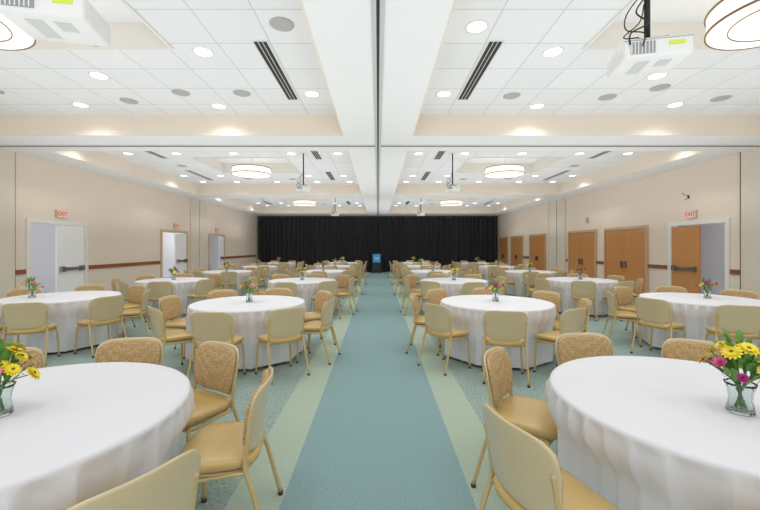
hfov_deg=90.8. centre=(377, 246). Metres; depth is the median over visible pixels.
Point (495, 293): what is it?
flower arrangement
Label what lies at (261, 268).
banquet chair
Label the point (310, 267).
banquet chair
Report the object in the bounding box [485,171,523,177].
diffuser
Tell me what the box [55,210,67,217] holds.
exit sign
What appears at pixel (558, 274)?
banquet chair
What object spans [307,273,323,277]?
banquet chair
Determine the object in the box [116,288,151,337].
banquet chair
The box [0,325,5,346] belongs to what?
banquet chair
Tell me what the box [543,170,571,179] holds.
ceiling vent
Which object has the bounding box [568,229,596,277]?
door
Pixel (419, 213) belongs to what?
ceiling projector
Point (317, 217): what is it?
wall
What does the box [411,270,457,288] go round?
round banquet table
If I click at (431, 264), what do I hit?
flower arrangement
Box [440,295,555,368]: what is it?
round banquet table
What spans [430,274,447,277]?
banquet chair
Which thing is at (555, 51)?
recessed light
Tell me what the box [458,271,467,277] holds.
banquet chair
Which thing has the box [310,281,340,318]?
banquet chair
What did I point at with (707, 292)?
flower arrangement
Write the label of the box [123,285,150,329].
banquet chair
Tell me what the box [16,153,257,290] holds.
wall
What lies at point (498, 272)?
banquet chair
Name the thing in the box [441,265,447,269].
banquet chair
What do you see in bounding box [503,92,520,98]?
ceiling speaker
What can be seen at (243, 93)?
ceiling speaker
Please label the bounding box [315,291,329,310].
cushion
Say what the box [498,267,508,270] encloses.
banquet chair
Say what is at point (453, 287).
round banquet table
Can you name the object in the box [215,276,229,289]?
banquet chair
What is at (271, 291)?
banquet chair
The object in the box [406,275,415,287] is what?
cushion
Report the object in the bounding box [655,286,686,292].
banquet chair
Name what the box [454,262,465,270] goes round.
banquet chair
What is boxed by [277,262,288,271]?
banquet chair
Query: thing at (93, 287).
banquet chair
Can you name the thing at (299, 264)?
banquet chair
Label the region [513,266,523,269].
banquet chair
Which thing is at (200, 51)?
recessed light
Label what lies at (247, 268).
banquet chair
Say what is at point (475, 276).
banquet chair
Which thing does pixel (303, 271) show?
flower arrangement
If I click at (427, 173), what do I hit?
ceiling vent
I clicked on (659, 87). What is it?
ceiling speaker
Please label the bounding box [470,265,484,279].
banquet chair
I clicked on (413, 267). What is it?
round banquet table
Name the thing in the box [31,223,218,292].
wall
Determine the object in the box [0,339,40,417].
flower arrangement
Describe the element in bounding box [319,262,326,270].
flower arrangement
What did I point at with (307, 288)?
round banquet table
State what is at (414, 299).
cushion
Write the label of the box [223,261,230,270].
flower arrangement
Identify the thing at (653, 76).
recessed light
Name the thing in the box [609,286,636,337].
banquet chair
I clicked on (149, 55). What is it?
ceiling
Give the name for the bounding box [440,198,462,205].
drum pendant light
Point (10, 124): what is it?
ceiling recess side
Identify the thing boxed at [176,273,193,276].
banquet chair
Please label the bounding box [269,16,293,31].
ceiling speaker
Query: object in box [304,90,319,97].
recessed light
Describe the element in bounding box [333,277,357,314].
banquet chair
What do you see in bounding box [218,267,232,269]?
banquet chair
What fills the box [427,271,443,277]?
banquet chair
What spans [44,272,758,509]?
floor
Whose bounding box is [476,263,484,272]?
banquet chair
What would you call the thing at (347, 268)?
banquet chair
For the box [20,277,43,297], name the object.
flower arrangement
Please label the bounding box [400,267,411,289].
banquet chair
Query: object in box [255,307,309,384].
banquet chair
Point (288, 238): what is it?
stage curtain
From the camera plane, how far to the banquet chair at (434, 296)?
6.38 m
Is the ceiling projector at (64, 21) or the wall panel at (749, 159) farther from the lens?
the wall panel at (749, 159)
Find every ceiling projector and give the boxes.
[0,0,110,46]
[296,153,310,191]
[331,205,338,215]
[417,206,424,215]
[445,153,459,191]
[607,0,693,77]
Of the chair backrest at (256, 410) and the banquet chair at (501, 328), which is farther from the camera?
the banquet chair at (501, 328)
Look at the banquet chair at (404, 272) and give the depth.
11.50 m
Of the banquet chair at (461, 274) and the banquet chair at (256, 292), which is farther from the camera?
the banquet chair at (461, 274)
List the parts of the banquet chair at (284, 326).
leg, leg, seat, backrest, leg, leg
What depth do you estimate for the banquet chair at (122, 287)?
7.91 m
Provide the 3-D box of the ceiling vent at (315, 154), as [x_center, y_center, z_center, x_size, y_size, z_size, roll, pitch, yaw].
[-1.550,-2.314,9.100,0.180,0.012,1.600,0,0,0]
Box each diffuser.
[232,171,270,177]
[294,204,314,205]
[441,204,461,205]
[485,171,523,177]
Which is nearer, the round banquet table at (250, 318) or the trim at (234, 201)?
the round banquet table at (250, 318)
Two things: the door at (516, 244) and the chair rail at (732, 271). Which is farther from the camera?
the door at (516, 244)
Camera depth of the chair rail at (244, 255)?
20.23 m
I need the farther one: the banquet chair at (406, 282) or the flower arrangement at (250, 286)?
the banquet chair at (406, 282)
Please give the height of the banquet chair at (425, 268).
0.832 m
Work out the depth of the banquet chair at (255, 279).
9.03 m
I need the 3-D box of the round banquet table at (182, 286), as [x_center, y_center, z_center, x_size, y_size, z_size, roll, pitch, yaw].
[-4.907,1.167,9.001,1.567,0.765,1.603,0,0,-16]
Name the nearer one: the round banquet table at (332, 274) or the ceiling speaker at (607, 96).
the ceiling speaker at (607, 96)
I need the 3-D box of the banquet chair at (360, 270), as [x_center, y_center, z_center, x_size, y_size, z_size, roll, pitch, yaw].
[-0.761,1.134,12.388,0.516,0.832,0.508,0,0,-2]
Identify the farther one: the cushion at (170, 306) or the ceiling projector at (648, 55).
the cushion at (170, 306)
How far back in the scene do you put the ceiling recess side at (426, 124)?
6.56 m
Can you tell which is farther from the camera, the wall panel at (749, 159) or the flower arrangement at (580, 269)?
the flower arrangement at (580, 269)
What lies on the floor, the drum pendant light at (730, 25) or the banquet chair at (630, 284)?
the banquet chair at (630, 284)
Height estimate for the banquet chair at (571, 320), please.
0.832 m
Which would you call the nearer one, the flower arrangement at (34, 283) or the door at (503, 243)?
the flower arrangement at (34, 283)
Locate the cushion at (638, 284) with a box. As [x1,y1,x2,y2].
[635,279,641,292]
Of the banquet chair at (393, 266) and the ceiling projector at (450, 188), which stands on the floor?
the banquet chair at (393, 266)
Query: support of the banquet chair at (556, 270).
on the floor
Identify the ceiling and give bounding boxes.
[0,0,759,206]
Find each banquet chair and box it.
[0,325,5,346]
[1,302,59,365]
[6,288,41,296]
[9,347,44,369]
[66,448,200,509]
[74,284,104,290]
[74,295,126,357]
[95,337,162,364]
[111,278,130,302]
[115,281,145,317]
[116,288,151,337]
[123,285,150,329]
[135,275,154,280]
[145,281,172,321]
[148,306,194,364]
[159,295,185,358]
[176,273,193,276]
[179,366,282,509]
[182,341,239,442]
[186,279,214,314]
[187,312,245,378]
[192,271,204,277]
[193,268,204,271]
[207,289,237,298]
[209,274,221,288]
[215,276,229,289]
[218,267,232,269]
[220,271,237,294]
[233,266,243,269]
[241,270,262,295]
[245,267,256,270]
[249,277,264,293]
[252,281,264,294]
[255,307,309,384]
[257,266,269,283]
[259,268,266,289]
[265,288,291,295]
[271,265,285,279]
[272,274,288,279]
[274,282,300,297]
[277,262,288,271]
[288,270,297,277]
[291,262,302,277]
[296,267,306,276]
[296,298,340,364]
[304,290,335,348]
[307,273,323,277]
[308,265,315,269]
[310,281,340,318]
[311,271,326,277]
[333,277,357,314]
[335,275,350,309]
[341,270,355,297]
[345,267,356,290]
[349,265,359,285]
[354,264,365,284]
[354,269,362,294]
[357,262,364,278]
[390,264,401,283]
[394,263,402,282]
[394,269,401,294]
[399,265,407,277]
[399,270,419,296]
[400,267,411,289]
[400,278,423,315]
[402,275,420,308]
[406,293,440,355]
[417,303,470,375]
[419,281,440,313]
[423,288,447,336]
[424,267,437,269]
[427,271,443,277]
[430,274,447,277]
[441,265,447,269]
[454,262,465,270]
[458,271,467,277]
[462,282,483,294]
[464,274,481,278]
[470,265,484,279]
[471,346,557,487]
[473,287,500,294]
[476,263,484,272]
[479,402,618,509]
[482,310,529,387]
[488,266,499,286]
[489,268,495,285]
[496,270,515,295]
[496,276,505,282]
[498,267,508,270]
[499,280,506,294]
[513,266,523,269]
[522,271,538,296]
[525,275,534,296]
[532,291,559,320]
[533,307,585,372]
[534,278,561,313]
[536,273,550,278]
[550,268,561,272]
[553,298,591,332]
[555,271,566,276]
[555,333,612,365]
[568,273,587,277]
[570,281,597,320]
[602,281,634,320]
[602,290,641,346]
[607,275,626,305]
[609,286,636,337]
[622,278,642,305]
[630,297,685,352]
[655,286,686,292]
[661,338,743,368]
[705,305,759,341]
[720,289,757,298]
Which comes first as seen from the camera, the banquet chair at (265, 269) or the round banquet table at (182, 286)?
the round banquet table at (182, 286)
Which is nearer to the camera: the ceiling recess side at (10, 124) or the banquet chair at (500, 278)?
the ceiling recess side at (10, 124)
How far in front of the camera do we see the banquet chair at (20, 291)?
6.46 m
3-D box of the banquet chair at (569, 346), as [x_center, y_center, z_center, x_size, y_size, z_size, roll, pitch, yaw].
[1.698,1.134,2.922,0.508,0.832,0.516,0,0,-4]
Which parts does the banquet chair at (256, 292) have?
backrest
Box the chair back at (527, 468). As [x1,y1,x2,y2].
[490,406,562,507]
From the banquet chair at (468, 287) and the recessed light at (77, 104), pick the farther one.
the banquet chair at (468, 287)
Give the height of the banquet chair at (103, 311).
0.832 m
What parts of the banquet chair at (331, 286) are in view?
backrest, leg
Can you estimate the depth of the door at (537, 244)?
17.43 m
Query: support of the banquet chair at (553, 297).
on the floor
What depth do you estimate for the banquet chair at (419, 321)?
5.46 m
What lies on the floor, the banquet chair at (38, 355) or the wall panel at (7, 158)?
the banquet chair at (38, 355)
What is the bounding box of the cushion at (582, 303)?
[577,299,589,324]
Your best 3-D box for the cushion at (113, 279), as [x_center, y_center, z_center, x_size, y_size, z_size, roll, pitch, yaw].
[-6.057,0.890,8.663,0.102,0.315,0.455,0,0,-16]
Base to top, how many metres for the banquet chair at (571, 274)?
0.832 m
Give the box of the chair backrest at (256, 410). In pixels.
[243,369,269,445]
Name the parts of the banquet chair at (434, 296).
backrest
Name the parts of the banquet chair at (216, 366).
leg, leg, seat, seat frame, backrest, leg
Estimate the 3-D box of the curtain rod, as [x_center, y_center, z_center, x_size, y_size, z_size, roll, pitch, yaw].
[0.000,-1.880,23.250,14.900,0.038,0.040,0,0,0]
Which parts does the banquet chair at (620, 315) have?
leg, backrest, leg, seat, leg, leg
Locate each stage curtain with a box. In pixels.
[258,217,316,267]
[317,217,377,271]
[378,217,438,271]
[438,217,496,267]
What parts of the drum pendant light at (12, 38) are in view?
lamp shade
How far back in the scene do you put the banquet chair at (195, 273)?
11.00 m
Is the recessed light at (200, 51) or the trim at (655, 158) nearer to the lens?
the recessed light at (200, 51)
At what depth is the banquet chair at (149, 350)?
2.92 m
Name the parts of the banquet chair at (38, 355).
backrest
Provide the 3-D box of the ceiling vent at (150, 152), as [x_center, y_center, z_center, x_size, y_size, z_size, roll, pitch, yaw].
[-5.550,-2.314,8.950,0.180,0.012,1.700,0,0,0]
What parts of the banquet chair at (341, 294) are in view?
seat, leg, backrest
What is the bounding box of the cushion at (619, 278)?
[607,276,623,281]
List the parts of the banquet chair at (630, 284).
backrest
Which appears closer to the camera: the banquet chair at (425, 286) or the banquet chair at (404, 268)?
the banquet chair at (425, 286)
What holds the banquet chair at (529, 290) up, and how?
on the floor
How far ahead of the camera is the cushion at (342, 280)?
9.65 m
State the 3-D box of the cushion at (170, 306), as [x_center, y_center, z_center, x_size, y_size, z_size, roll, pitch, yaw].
[-3.029,0.890,5.466,0.102,0.315,0.455,0,0,6]
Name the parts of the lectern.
panel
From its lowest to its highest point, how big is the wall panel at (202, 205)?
3.500 m
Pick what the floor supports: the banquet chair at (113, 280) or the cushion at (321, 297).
the banquet chair at (113, 280)
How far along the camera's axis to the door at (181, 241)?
14.16 m
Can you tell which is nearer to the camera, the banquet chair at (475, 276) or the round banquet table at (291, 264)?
the banquet chair at (475, 276)
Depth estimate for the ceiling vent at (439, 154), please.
9.46 m
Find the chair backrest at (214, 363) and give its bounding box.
[194,343,235,393]
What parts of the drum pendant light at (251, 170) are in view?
lamp shade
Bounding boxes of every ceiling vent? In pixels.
[145,151,168,158]
[184,170,212,179]
[251,40,298,99]
[310,151,322,159]
[325,171,335,179]
[420,171,430,179]
[433,151,445,159]
[457,40,504,99]
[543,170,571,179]
[587,151,610,158]
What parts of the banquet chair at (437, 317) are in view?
leg, backrest, leg, seat frame, seat, leg, leg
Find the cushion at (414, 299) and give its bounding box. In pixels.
[411,295,418,315]
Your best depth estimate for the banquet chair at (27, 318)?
4.88 m
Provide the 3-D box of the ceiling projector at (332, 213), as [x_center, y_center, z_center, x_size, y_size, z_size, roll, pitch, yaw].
[-1.900,-1.855,16.603,0.352,0.929,0.312,0,0,-6]
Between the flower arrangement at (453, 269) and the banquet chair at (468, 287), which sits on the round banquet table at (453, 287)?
the flower arrangement at (453, 269)
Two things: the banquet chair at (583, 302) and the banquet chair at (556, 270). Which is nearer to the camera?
the banquet chair at (583, 302)
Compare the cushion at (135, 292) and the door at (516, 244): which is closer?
the cushion at (135, 292)
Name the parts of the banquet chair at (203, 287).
seat, backrest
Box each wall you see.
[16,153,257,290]
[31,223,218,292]
[317,217,497,258]
[498,153,739,292]
[677,223,724,294]
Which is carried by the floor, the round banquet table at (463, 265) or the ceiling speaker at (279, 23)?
the round banquet table at (463, 265)
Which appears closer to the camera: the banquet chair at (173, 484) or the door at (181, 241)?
the banquet chair at (173, 484)
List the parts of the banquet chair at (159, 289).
seat, backrest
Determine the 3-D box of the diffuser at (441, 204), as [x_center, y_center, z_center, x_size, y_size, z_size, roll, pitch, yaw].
[3.600,-2.065,18.400,1.060,0.010,1.060,0,0,0]
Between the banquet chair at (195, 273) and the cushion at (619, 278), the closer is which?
the cushion at (619, 278)
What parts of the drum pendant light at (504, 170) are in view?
lamp shade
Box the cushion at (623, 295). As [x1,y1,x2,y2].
[615,287,632,304]
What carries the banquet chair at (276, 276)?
on the floor
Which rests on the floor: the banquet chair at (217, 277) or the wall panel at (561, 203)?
the banquet chair at (217, 277)
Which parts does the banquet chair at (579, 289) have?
seat, backrest, leg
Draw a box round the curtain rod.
[258,216,497,216]
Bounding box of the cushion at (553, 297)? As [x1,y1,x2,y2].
[532,292,558,310]
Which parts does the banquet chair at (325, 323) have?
leg, leg, seat frame, seat, leg, backrest, leg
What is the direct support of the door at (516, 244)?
in the wall at (712, 187)
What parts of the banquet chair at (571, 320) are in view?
leg, seat frame, seat, backrest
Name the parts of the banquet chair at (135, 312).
seat, leg, backrest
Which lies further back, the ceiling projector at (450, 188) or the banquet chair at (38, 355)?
the ceiling projector at (450, 188)
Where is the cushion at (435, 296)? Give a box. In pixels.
[428,289,447,304]
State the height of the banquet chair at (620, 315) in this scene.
0.832 m
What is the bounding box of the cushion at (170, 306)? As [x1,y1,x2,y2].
[160,296,181,319]
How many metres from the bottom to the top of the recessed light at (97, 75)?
0.012 m
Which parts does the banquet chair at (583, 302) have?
seat, backrest, leg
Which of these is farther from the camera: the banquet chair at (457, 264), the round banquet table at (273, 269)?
the banquet chair at (457, 264)
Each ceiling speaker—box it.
[119,98,137,103]
[171,89,189,95]
[233,89,250,96]
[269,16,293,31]
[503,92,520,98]
[598,94,616,100]
[649,84,670,90]
[710,95,731,101]
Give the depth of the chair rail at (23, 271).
7.86 m
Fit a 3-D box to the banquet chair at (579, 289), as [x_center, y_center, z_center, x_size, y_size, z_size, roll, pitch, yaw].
[4.458,1.134,8.152,0.508,0.832,0.516,0,0,26]
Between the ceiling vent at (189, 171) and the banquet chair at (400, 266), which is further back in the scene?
the banquet chair at (400, 266)
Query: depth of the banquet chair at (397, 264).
16.34 m
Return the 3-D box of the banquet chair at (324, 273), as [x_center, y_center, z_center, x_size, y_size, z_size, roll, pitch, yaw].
[-1.763,1.134,11.320,0.508,0.832,0.516,0,0,-1]
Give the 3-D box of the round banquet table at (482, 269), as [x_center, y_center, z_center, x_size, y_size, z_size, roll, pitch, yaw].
[4.899,1.167,15.272,1.572,0.765,1.591,0,0,12]
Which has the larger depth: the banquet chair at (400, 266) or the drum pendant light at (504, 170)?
the banquet chair at (400, 266)
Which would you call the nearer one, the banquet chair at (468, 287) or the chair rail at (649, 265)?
the banquet chair at (468, 287)
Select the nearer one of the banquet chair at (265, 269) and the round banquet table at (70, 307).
the round banquet table at (70, 307)
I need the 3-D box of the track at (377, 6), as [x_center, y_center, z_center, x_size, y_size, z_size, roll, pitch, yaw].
[0.000,-1.944,11.050,0.110,0.012,24.100,0,0,0]
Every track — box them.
[0,145,759,146]
[371,0,384,215]
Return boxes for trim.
[50,151,361,193]
[211,198,366,212]
[389,198,544,212]
[394,151,705,193]
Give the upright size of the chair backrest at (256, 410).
0.315 m
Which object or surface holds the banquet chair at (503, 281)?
on the floor
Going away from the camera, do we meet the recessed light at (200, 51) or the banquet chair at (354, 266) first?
the recessed light at (200, 51)
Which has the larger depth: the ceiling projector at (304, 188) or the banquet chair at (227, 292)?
the ceiling projector at (304, 188)
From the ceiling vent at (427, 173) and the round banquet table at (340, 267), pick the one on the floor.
the round banquet table at (340, 267)
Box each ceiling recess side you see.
[0,0,343,135]
[412,0,759,135]
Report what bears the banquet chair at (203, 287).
on the floor
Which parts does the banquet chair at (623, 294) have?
leg, backrest, seat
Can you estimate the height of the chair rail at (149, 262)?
0.095 m
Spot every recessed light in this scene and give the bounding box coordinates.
[71,102,89,107]
[88,71,109,79]
[191,46,213,57]
[211,103,226,108]
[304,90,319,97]
[436,90,451,97]
[465,20,488,33]
[529,103,544,108]
[542,46,564,57]
[646,73,667,79]
[666,102,684,107]
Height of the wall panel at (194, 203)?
3.500 m
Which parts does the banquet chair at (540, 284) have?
backrest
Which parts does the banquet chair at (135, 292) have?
seat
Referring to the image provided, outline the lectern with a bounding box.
[371,253,381,272]
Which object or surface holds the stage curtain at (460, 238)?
hanging from the curtain rod
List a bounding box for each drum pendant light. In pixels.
[0,13,35,50]
[231,158,271,178]
[293,198,315,205]
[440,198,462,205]
[484,158,524,178]
[704,0,759,50]
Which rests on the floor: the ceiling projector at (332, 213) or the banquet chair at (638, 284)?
the banquet chair at (638, 284)
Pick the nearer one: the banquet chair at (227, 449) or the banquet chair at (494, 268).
the banquet chair at (227, 449)
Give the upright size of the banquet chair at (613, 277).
0.832 m
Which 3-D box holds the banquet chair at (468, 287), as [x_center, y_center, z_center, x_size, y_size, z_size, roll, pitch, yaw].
[1.947,1.134,7.896,0.508,0.832,0.516,0,0,-10]
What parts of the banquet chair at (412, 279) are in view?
seat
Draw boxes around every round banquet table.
[0,291,121,352]
[0,362,193,509]
[134,277,208,315]
[185,295,305,368]
[202,270,251,295]
[242,265,277,285]
[267,278,334,311]
[268,262,294,270]
[298,269,345,288]
[316,265,350,269]
[328,262,356,276]
[399,262,429,277]
[406,265,439,269]
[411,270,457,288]
[420,278,488,309]
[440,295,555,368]
[461,262,487,270]
[478,265,514,284]
[505,270,555,296]
[545,277,618,315]
[545,356,759,509]
[638,292,759,359]
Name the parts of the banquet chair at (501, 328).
leg, seat, backrest, leg, leg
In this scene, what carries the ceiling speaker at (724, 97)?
attached to the ceiling at (149, 55)
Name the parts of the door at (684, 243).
handle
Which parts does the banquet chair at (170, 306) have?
backrest, seat, leg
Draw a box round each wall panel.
[0,148,15,298]
[190,198,198,273]
[199,200,206,270]
[549,200,556,270]
[557,198,565,271]
[740,147,759,299]
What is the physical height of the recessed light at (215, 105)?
0.012 m
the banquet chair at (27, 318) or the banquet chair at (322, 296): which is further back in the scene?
the banquet chair at (322, 296)
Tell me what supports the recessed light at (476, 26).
in the ceiling at (149, 55)
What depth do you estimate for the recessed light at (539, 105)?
6.17 m
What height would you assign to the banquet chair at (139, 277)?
0.832 m
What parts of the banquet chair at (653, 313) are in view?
leg, leg, backrest, seat, leg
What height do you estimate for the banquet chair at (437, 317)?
0.832 m
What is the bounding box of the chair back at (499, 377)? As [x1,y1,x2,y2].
[486,349,512,406]
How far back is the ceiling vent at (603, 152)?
9.39 m
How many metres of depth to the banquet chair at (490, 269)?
12.32 m
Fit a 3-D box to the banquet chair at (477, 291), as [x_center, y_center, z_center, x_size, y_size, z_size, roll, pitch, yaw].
[1.877,1.134,6.417,0.508,0.832,0.516,0,0,11]
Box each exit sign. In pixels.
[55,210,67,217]
[685,210,696,218]
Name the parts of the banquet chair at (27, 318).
leg, backrest, seat, leg, leg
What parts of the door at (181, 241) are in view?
handle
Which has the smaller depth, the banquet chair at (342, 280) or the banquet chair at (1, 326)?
the banquet chair at (1, 326)
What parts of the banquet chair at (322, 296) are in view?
seat, leg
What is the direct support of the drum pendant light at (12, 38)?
hanging from the ceiling at (149, 55)
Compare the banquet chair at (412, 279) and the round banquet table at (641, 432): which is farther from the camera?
the banquet chair at (412, 279)
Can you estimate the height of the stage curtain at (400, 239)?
3.380 m
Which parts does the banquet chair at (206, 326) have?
leg, backrest, seat, leg, leg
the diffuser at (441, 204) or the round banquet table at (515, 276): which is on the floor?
the round banquet table at (515, 276)
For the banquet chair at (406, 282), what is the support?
on the floor
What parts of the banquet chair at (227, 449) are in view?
leg, seat, seat frame, leg, backrest, leg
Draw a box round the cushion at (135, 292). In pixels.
[128,285,144,302]
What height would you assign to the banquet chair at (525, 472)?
0.832 m
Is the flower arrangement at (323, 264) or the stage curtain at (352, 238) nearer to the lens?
the flower arrangement at (323, 264)
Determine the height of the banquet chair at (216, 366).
0.832 m
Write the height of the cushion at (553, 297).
0.315 m
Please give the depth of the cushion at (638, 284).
8.61 m
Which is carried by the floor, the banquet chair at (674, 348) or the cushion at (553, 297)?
the banquet chair at (674, 348)
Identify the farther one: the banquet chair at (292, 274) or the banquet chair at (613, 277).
the banquet chair at (292, 274)
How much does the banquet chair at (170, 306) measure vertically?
0.832 m
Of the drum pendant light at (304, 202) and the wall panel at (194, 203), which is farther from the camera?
the drum pendant light at (304, 202)
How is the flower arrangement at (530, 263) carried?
on the round banquet table at (515, 276)
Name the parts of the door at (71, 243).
handle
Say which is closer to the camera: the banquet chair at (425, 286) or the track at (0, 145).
the track at (0, 145)
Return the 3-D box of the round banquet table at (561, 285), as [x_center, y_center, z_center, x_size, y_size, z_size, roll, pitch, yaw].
[4.899,1.167,9.077,1.572,0.765,1.591,0,0,13]
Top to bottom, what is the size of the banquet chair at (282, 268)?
0.832 m
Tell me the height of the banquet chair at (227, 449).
0.832 m
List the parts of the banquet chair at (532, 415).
leg, backrest, seat, leg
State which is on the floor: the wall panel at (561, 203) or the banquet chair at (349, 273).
the banquet chair at (349, 273)
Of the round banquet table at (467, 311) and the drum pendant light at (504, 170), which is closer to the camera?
the round banquet table at (467, 311)
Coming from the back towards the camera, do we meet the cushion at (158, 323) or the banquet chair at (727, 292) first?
the banquet chair at (727, 292)
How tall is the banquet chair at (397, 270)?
0.832 m
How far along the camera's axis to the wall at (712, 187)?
10.17 m
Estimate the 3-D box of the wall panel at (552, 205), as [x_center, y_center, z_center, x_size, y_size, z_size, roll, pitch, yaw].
[7.475,-0.200,16.030,0.050,3.500,0.700,0,0,0]
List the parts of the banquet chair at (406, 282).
backrest, leg, seat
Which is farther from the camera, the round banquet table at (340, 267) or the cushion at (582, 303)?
the round banquet table at (340, 267)
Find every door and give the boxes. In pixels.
[26,218,87,291]
[160,229,188,277]
[208,233,224,270]
[499,236,508,265]
[510,235,522,265]
[529,233,546,270]
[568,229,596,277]
[604,225,648,299]
[668,218,729,293]
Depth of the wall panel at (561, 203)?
15.22 m
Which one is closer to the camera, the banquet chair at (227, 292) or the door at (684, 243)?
the banquet chair at (227, 292)
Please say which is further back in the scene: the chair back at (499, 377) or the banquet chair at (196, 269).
the banquet chair at (196, 269)
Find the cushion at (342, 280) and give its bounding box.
[337,275,347,287]
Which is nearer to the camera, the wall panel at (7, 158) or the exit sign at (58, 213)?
the wall panel at (7, 158)
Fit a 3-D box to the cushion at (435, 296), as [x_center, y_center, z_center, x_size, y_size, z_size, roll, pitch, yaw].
[1.011,0.890,6.390,0.455,0.315,0.102,0,0,-37]
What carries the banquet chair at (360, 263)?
on the floor
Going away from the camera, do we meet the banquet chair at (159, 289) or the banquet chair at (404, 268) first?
the banquet chair at (159, 289)
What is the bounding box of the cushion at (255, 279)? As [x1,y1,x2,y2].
[250,277,258,287]
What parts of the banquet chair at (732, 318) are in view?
leg, seat, backrest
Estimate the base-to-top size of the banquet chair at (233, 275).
0.832 m
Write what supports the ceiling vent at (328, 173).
in the ceiling at (149, 55)
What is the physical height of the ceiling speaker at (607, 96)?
0.014 m
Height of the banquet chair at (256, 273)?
0.832 m
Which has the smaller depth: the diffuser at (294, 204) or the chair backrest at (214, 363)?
the chair backrest at (214, 363)
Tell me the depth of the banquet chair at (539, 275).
10.23 m
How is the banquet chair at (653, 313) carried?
on the floor
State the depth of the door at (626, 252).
11.17 m
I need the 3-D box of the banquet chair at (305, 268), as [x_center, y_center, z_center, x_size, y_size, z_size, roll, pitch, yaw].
[-2.554,1.134,13.049,0.516,0.832,0.508,0,0,42]
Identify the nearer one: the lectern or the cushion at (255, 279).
the cushion at (255, 279)
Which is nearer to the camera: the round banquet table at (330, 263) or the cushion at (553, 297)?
the cushion at (553, 297)
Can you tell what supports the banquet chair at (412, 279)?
on the floor
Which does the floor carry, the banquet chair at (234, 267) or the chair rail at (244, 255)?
the banquet chair at (234, 267)
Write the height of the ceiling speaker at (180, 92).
0.014 m
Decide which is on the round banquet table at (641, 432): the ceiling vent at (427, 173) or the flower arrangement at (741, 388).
the flower arrangement at (741, 388)
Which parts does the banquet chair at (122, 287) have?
backrest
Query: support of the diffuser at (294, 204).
attached to the drum pendant light at (304, 202)
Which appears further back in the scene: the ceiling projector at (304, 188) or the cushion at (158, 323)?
the ceiling projector at (304, 188)
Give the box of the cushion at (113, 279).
[112,278,120,290]
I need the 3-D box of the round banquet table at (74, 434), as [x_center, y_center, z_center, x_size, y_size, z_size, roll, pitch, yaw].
[-1.770,1.167,1.800,1.584,0.765,1.596,0,0,0]
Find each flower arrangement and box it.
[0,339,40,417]
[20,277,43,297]
[169,266,178,279]
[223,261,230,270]
[239,279,258,301]
[297,267,307,279]
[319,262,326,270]
[429,261,436,270]
[449,266,459,279]
[485,279,503,301]
[526,261,533,270]
[574,267,585,279]
[695,278,717,297]
[698,328,759,416]
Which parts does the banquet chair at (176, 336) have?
backrest, leg, seat, seat frame, leg, leg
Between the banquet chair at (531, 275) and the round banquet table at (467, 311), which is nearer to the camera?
the round banquet table at (467, 311)
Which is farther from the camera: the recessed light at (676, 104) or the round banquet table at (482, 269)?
the round banquet table at (482, 269)
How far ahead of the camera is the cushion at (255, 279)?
9.12 m
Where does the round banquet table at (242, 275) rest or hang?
on the floor
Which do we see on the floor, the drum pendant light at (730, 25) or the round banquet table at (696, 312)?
the round banquet table at (696, 312)
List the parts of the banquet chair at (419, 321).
leg, backrest, leg, seat, leg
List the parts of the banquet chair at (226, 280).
backrest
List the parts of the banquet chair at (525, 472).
leg, backrest, seat, leg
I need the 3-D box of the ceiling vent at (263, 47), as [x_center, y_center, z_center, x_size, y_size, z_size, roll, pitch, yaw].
[-1.330,-2.314,5.050,0.180,0.012,1.700,0,0,0]
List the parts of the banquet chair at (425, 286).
backrest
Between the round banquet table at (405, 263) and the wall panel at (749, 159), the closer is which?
the wall panel at (749, 159)
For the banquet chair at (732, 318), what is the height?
0.832 m
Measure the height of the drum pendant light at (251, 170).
0.550 m
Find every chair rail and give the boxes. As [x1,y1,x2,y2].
[16,269,25,274]
[89,261,160,268]
[225,255,255,258]
[648,264,666,268]
[730,269,739,274]
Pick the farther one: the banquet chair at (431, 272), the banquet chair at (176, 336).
the banquet chair at (431, 272)
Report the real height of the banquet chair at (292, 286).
0.832 m
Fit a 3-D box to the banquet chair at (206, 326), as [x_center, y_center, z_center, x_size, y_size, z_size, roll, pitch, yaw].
[-1.858,1.134,4.356,0.508,0.832,0.516,0,0,1]
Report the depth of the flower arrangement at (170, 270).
8.96 m
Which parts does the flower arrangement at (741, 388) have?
flower, flower, stem, flower, flower, flower, flower, flower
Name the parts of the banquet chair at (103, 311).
leg, leg, seat, backrest, leg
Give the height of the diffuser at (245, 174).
0.010 m
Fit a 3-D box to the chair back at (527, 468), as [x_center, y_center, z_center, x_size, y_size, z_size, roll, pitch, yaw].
[0.583,0.890,1.592,0.102,0.315,0.455,0,0,-17]
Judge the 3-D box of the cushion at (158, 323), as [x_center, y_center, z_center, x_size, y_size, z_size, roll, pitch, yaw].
[-2.677,0.890,4.521,0.455,0.315,0.102,0,0,45]
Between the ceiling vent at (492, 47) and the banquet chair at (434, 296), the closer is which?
the ceiling vent at (492, 47)
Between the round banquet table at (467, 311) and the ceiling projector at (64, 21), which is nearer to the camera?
the ceiling projector at (64, 21)
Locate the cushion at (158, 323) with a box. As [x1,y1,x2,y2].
[151,307,165,332]
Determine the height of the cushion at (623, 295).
0.315 m
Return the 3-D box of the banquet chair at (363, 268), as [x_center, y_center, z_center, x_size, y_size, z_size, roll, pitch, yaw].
[-0.753,1.134,15.720,0.516,0.832,0.508,0,0,1]
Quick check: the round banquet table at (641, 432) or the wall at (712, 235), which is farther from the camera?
the wall at (712, 235)
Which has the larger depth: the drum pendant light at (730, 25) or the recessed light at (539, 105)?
the recessed light at (539, 105)
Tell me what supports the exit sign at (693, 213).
attached to the wall at (712, 187)

